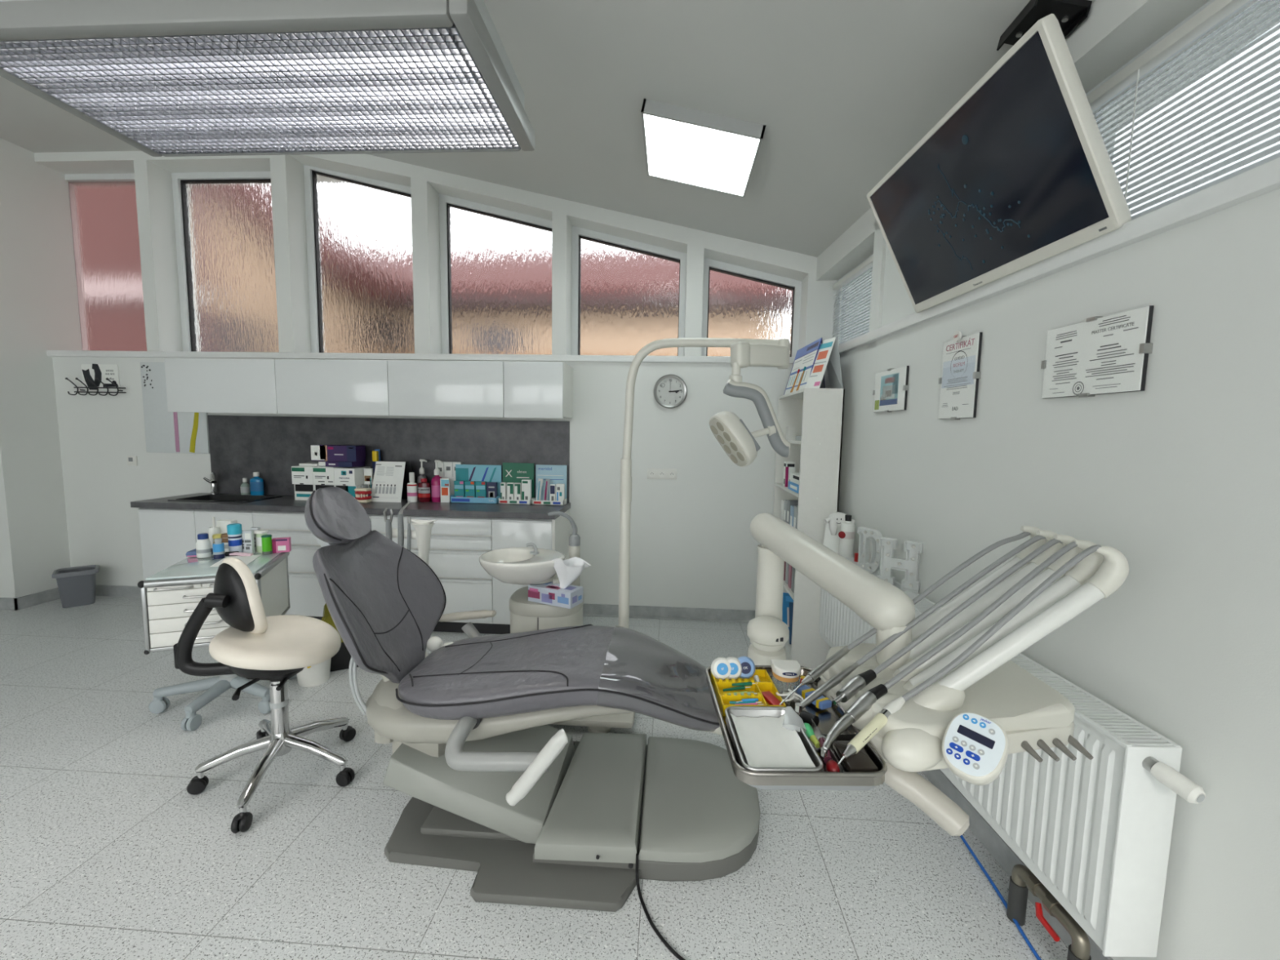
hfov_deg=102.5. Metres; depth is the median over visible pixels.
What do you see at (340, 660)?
bin
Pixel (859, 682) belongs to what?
coupling
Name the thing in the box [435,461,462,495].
box
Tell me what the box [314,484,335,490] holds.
carton
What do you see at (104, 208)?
window
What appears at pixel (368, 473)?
photo card
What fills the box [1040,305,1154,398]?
framed certificate
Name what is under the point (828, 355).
tent card
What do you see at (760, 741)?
tray
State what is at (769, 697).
holder
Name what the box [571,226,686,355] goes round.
window
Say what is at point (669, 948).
cable
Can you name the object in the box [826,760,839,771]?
puck
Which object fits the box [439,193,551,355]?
window
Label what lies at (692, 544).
wall
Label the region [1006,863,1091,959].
pipe fitting
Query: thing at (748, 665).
container
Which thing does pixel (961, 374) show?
framed certificate
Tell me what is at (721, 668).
container
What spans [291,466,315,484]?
carton
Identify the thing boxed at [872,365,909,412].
picture frame
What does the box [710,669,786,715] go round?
organizer
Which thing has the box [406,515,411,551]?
suction handpiece
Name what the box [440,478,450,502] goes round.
pack
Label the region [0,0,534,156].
ceiling light
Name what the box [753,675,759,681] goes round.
stopper
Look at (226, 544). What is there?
bottle
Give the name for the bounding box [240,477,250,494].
soap bottle
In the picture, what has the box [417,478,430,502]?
mouthwash bottle
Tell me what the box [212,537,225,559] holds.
bottle
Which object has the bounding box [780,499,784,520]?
brochure holder
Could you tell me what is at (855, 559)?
marker
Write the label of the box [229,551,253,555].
tube
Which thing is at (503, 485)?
carton
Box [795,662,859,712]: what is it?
turbine handpiece
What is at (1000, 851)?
baseboard
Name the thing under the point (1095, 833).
radiator
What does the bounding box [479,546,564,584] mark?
bowl
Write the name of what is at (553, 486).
carton
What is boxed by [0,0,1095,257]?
ceiling
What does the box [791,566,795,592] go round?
book
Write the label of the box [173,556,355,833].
stool
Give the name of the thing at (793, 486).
box
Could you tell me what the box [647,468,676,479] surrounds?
socket
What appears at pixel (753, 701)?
brush
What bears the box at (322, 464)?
on the carton at (321, 475)
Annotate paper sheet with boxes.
[208,554,261,567]
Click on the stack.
(311, 464)
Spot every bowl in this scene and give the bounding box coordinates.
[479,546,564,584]
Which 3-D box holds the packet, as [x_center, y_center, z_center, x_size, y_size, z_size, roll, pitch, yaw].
[0.414,0.519,1.321,0.013,0.015,0.040,6,7,42]
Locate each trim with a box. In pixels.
[46,350,795,364]
[838,157,1279,354]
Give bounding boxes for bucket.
[296,657,331,687]
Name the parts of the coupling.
motor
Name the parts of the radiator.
panel, valve stem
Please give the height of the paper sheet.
0.002 m
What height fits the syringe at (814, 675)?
0.073 m
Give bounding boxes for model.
[354,487,371,502]
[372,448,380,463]
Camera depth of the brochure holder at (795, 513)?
3.19 m
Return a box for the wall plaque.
[80,363,119,390]
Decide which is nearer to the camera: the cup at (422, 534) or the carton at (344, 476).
the cup at (422, 534)
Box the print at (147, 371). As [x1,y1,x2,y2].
[141,364,153,388]
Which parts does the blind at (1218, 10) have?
ladder cord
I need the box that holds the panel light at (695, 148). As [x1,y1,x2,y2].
[640,98,765,197]
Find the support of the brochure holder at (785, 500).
on the bookcase
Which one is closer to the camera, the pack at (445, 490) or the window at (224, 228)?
the pack at (445, 490)
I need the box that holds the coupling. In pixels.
[832,669,876,704]
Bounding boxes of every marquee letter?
[855,526,882,573]
[876,537,923,592]
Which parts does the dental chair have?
backrest, control knob, armrest, lift arm, armrest, seat frame, floor plate, seat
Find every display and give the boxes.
[450,464,502,503]
[497,462,533,504]
[532,464,566,505]
[795,435,801,440]
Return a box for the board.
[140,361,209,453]
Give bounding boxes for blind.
[831,255,873,345]
[1086,0,1279,220]
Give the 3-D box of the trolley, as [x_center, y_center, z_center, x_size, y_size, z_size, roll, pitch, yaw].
[-2.141,0.780,2.593,0.580,0.750,0.601,-1,6,-20]
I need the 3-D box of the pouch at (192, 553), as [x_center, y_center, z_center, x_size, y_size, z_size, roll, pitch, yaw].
[-2.291,0.377,2.681,0.100,0.030,0.070,0,6,-14]
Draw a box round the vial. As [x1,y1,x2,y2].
[224,551,238,556]
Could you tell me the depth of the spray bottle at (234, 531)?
2.68 m
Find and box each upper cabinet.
[164,358,277,413]
[275,359,389,415]
[387,360,503,417]
[503,361,573,418]
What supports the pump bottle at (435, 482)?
on the countertop
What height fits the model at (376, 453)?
0.382 m
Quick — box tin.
[360,484,372,496]
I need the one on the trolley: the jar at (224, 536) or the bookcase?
the jar at (224, 536)
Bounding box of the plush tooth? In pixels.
[824,511,854,535]
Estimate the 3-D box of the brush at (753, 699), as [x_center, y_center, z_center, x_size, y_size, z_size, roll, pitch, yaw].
[0.250,0.515,1.199,0.055,0.010,0.010,0,6,-14]
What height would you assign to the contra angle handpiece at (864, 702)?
0.073 m
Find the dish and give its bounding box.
[832,740,878,772]
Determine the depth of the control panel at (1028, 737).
1.07 m
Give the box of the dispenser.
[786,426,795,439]
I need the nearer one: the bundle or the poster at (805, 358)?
the bundle
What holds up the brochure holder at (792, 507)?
on the bookcase
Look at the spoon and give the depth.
1.07 m
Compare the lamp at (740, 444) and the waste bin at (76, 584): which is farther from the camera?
the waste bin at (76, 584)
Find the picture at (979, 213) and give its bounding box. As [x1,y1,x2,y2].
[928,134,1030,269]
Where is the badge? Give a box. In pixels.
[952,330,961,342]
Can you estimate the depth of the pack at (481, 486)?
3.84 m
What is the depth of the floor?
1.72 m
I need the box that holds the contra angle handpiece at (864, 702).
[820,684,887,757]
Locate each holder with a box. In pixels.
[385,519,436,657]
[761,691,783,705]
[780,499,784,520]
[783,499,787,522]
[786,499,798,524]
[789,505,797,526]
[793,505,797,528]
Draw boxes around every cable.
[635,853,685,959]
[960,835,1041,959]
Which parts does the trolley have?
drawer handle, drawer, drawer, drawer, leg, drawer, drawer, drawer handle, drawer handle, drawer handle, drawer handle, leg, drawer, glass, aluminium frame, leg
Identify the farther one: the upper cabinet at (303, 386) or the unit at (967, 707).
the upper cabinet at (303, 386)
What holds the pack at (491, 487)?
in the display at (488, 473)
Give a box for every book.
[783,560,786,580]
[785,562,789,584]
[787,564,791,588]
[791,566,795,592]
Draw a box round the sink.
[167,493,282,502]
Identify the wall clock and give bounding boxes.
[653,374,687,408]
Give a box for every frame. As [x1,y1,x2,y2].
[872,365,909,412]
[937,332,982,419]
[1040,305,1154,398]
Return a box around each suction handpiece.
[382,507,393,540]
[397,501,410,546]
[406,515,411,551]
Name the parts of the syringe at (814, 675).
handle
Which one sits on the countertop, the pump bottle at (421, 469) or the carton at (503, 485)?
the pump bottle at (421, 469)
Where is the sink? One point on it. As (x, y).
(225, 498)
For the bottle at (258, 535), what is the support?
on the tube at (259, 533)
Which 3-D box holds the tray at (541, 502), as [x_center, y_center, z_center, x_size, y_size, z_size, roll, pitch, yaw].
[-0.675,0.161,3.832,0.235,0.041,0.103,1,5,3]
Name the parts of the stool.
caster stem, arm, leg, caster stem, leg, height lever, leg, seat, leg, leg, caster stem, caster stem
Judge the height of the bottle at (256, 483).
0.185 m
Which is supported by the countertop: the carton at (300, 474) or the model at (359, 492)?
the model at (359, 492)
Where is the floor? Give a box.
[0,595,1068,959]
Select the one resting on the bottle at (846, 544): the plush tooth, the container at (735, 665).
the plush tooth
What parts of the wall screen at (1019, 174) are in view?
ceiling plate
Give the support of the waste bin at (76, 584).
on the floor
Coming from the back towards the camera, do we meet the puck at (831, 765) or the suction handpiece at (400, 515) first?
the suction handpiece at (400, 515)
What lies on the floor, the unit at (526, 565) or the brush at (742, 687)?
the unit at (526, 565)
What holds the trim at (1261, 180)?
attached to the wall at (1180, 475)
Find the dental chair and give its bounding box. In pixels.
[304,486,760,911]
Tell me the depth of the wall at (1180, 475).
1.24 m
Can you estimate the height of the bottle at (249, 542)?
0.125 m
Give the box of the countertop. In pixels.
[130,493,570,519]
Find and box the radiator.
[818,556,1205,956]
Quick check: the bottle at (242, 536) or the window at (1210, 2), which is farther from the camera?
the bottle at (242, 536)
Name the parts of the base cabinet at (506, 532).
cabinet end panel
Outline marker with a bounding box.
[853,552,858,561]
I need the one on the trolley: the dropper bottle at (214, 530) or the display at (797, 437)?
the dropper bottle at (214, 530)
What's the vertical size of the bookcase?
1.700 m
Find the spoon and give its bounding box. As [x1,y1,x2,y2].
[804,723,819,747]
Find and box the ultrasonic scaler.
[837,696,905,764]
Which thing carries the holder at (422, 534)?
attached to the unit at (526, 565)
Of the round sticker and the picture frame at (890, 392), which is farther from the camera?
the round sticker
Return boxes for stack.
[298,462,318,466]
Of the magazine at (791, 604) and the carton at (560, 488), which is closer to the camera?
the magazine at (791, 604)
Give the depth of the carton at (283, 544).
2.76 m
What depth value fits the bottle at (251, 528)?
2.77 m
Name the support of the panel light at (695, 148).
attached to the ceiling
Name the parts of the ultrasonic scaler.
handle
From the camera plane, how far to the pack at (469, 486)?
3.85 m
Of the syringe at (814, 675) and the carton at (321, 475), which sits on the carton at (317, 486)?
the carton at (321, 475)
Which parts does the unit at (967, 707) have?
swing arm, pivot post, balance arm, head post, grip handle, whip arm, whip arm, whip arm, whip arm, whip arm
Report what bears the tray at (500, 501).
on the display at (512, 472)
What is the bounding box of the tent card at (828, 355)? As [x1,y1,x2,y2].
[804,336,842,388]
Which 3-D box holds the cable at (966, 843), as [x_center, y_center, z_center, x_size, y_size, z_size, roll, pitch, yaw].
[1.125,1.289,1.619,0.025,0.032,0.905,2,5,5]
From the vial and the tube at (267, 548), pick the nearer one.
the vial
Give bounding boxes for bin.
[51,564,99,608]
[321,604,359,671]
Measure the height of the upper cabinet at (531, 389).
0.383 m
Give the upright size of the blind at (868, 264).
0.499 m
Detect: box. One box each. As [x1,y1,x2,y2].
[311,444,365,462]
[318,461,364,466]
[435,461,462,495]
[528,556,591,608]
[782,461,795,487]
[787,480,799,493]
[790,472,799,484]
[796,684,831,709]
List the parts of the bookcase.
shelf, shelf, panel, shelf, shelf, shelf, panel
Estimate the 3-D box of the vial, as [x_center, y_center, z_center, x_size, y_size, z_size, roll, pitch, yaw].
[-2.121,0.384,2.671,0.054,0.024,0.024,-1,6,-18]
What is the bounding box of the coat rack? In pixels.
[65,377,125,395]
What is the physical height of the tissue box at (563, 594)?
0.221 m
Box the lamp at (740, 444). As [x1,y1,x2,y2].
[622,337,790,466]
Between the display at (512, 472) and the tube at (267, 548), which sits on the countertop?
the display at (512, 472)
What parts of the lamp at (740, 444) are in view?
swivel post, spring arm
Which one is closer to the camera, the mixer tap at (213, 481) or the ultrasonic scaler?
the ultrasonic scaler
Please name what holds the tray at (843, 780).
on the unit at (967, 707)
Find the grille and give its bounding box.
[844,556,1181,748]
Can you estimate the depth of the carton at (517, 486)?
3.83 m
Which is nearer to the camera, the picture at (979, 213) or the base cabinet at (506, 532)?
the picture at (979, 213)
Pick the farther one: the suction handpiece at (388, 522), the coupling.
the suction handpiece at (388, 522)
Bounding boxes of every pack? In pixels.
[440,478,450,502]
[453,480,465,497]
[464,480,475,497]
[475,480,486,497]
[486,482,497,497]
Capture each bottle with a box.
[195,533,211,558]
[208,516,220,547]
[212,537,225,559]
[224,542,228,553]
[226,523,242,552]
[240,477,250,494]
[241,530,244,552]
[243,529,254,553]
[249,471,263,495]
[249,527,260,551]
[255,533,266,552]
[407,471,417,502]
[417,459,426,499]
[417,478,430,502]
[431,460,442,502]
[839,514,854,557]
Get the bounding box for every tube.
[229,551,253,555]
[253,528,268,552]
[261,534,272,555]
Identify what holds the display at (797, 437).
on the bookcase
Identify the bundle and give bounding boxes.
[776,688,804,701]
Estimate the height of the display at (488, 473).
0.280 m
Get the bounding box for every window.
[64,173,146,351]
[171,171,279,352]
[303,164,414,353]
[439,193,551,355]
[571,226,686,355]
[701,257,801,356]
[835,253,873,343]
[1085,0,1279,216]
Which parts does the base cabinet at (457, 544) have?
drawer, drawer, drawer, drawer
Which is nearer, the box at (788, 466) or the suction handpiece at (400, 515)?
the suction handpiece at (400, 515)
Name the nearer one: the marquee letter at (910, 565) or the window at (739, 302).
the marquee letter at (910, 565)
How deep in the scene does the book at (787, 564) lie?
3.38 m
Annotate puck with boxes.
[799,710,818,726]
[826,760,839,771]
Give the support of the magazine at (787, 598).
on the bookcase
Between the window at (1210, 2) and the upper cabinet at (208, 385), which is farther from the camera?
the upper cabinet at (208, 385)
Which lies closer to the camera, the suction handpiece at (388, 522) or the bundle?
the bundle
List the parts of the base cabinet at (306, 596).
drawer, drawer, drawer, drawer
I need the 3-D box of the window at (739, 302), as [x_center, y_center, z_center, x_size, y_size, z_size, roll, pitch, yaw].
[0.843,-1.301,3.948,0.747,0.768,0.085,1,5,3]
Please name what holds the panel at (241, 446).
attached to the wall at (692, 544)
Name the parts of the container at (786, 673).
plate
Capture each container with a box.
[711,657,731,679]
[726,657,742,679]
[737,656,755,679]
[770,659,800,693]
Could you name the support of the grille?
attached to the radiator
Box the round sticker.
[838,531,845,538]
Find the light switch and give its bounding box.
[126,455,137,466]
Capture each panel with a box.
[207,415,569,502]
[817,674,1074,770]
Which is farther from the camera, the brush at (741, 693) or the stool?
the stool
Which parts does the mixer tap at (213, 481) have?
lever, spout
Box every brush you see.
[722,685,750,691]
[728,691,757,695]
[729,700,761,704]
[731,681,755,685]
[734,702,764,705]
[736,697,758,702]
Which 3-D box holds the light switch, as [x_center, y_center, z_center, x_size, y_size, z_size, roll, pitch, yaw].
[-4.075,-0.153,4.121,0.080,0.080,0.012,1,5,3]
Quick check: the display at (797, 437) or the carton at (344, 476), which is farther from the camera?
the carton at (344, 476)
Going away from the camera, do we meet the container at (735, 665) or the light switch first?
the container at (735, 665)
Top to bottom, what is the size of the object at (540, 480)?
0.184 m
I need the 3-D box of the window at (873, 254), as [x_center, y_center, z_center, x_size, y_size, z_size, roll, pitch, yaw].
[1.432,-1.109,3.246,0.050,0.545,0.909,1,5,0]
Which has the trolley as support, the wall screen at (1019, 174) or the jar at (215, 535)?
the jar at (215, 535)
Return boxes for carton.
[216,519,237,533]
[271,537,291,553]
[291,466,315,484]
[293,484,315,500]
[312,466,342,484]
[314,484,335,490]
[333,466,370,485]
[335,484,364,497]
[500,482,506,499]
[506,482,514,499]
[514,482,521,499]
[521,479,531,500]
[550,484,555,500]
[555,483,564,501]
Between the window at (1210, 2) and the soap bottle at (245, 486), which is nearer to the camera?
the window at (1210, 2)
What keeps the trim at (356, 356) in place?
attached to the wall at (692, 544)
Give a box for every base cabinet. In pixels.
[137,507,196,580]
[193,509,253,540]
[252,511,371,620]
[370,514,495,634]
[491,508,569,634]
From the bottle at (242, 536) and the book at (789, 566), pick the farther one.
the book at (789, 566)
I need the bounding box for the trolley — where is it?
[137,551,296,731]
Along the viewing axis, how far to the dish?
1.00 m
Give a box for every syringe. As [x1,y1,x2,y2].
[779,645,849,705]
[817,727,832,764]
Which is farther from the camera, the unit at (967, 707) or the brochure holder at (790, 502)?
the brochure holder at (790, 502)
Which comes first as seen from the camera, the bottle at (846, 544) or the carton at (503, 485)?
the bottle at (846, 544)
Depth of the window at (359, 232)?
4.09 m
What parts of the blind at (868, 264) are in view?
ladder cord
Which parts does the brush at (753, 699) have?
brush handle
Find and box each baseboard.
[0,584,755,622]
[921,768,1113,959]
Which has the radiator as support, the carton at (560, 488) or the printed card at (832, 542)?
the printed card at (832, 542)
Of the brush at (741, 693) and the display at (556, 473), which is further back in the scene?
the display at (556, 473)
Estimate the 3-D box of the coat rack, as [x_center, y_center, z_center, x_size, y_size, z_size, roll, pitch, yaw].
[-4.273,-0.732,4.044,0.453,0.137,0.075,1,5,3]
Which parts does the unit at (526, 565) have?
cup filler spout, filler post, foot plate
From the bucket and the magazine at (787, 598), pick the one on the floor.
the bucket
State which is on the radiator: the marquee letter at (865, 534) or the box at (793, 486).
the marquee letter at (865, 534)
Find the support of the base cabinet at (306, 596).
on the floor
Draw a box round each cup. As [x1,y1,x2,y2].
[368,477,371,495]
[411,519,436,552]
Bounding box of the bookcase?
[773,387,844,669]
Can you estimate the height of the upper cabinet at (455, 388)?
0.383 m
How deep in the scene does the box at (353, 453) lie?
3.80 m
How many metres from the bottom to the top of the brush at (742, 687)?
0.009 m
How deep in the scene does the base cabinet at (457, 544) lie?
3.51 m
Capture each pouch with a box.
[186,547,213,556]
[782,706,806,731]
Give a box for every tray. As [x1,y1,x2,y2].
[450,494,500,503]
[497,497,533,504]
[532,497,566,505]
[705,665,887,786]
[724,706,823,771]
[747,688,875,790]
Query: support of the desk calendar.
on the countertop
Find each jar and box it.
[212,533,221,543]
[221,533,228,553]
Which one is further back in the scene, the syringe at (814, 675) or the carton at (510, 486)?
the carton at (510, 486)
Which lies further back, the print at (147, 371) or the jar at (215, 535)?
the print at (147, 371)
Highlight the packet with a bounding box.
[800,675,804,684]
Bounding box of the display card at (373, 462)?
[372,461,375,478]
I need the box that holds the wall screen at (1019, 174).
[866,0,1131,312]
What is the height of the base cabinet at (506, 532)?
0.838 m
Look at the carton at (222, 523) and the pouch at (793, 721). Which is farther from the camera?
the carton at (222, 523)
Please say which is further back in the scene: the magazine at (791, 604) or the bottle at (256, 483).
the bottle at (256, 483)
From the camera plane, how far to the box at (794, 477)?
3.21 m
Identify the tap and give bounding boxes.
[203,472,218,493]
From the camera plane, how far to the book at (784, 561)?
3.46 m
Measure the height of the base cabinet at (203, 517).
0.838 m
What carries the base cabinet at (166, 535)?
on the floor
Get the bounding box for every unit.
[479,457,635,733]
[705,512,1128,835]
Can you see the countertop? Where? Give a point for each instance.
(286, 503)
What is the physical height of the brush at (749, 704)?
0.009 m
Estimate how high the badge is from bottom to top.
0.042 m
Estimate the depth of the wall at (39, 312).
3.96 m
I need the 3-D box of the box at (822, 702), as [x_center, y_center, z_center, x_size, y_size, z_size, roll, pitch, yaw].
[0.417,0.523,1.243,0.033,0.017,0.095,-2,6,-25]
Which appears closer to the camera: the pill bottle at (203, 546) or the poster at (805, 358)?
the pill bottle at (203, 546)
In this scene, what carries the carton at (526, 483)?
in the display at (512, 472)
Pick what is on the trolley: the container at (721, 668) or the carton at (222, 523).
the carton at (222, 523)
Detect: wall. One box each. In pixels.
[0,137,82,598]
[34,151,837,609]
[816,0,1279,959]
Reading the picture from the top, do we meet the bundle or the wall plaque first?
the wall plaque
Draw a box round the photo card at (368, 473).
[363,468,373,484]
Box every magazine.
[782,592,793,630]
[789,602,793,644]
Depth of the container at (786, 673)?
1.27 m
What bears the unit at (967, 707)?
attached to the dental chair
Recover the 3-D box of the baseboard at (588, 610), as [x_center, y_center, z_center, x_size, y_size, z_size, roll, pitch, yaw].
[-2.708,0.972,3.955,7.360,0.090,0.382,1,5,3]
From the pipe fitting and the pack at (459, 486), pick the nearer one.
the pipe fitting
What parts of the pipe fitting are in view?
red lever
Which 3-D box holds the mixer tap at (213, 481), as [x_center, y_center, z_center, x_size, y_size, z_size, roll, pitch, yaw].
[-3.327,0.028,4.011,0.173,0.176,0.084,4,6,31]
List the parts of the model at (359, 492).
plate, plate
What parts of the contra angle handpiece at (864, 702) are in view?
motor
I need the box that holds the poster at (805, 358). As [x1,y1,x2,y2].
[783,337,825,395]
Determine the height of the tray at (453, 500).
0.054 m
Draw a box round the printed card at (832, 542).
[823,523,840,554]
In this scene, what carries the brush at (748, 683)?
in the organizer
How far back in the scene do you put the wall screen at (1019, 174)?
1.53 m
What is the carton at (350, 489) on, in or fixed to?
on the countertop
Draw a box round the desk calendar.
[370,460,414,502]
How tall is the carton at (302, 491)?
0.120 m

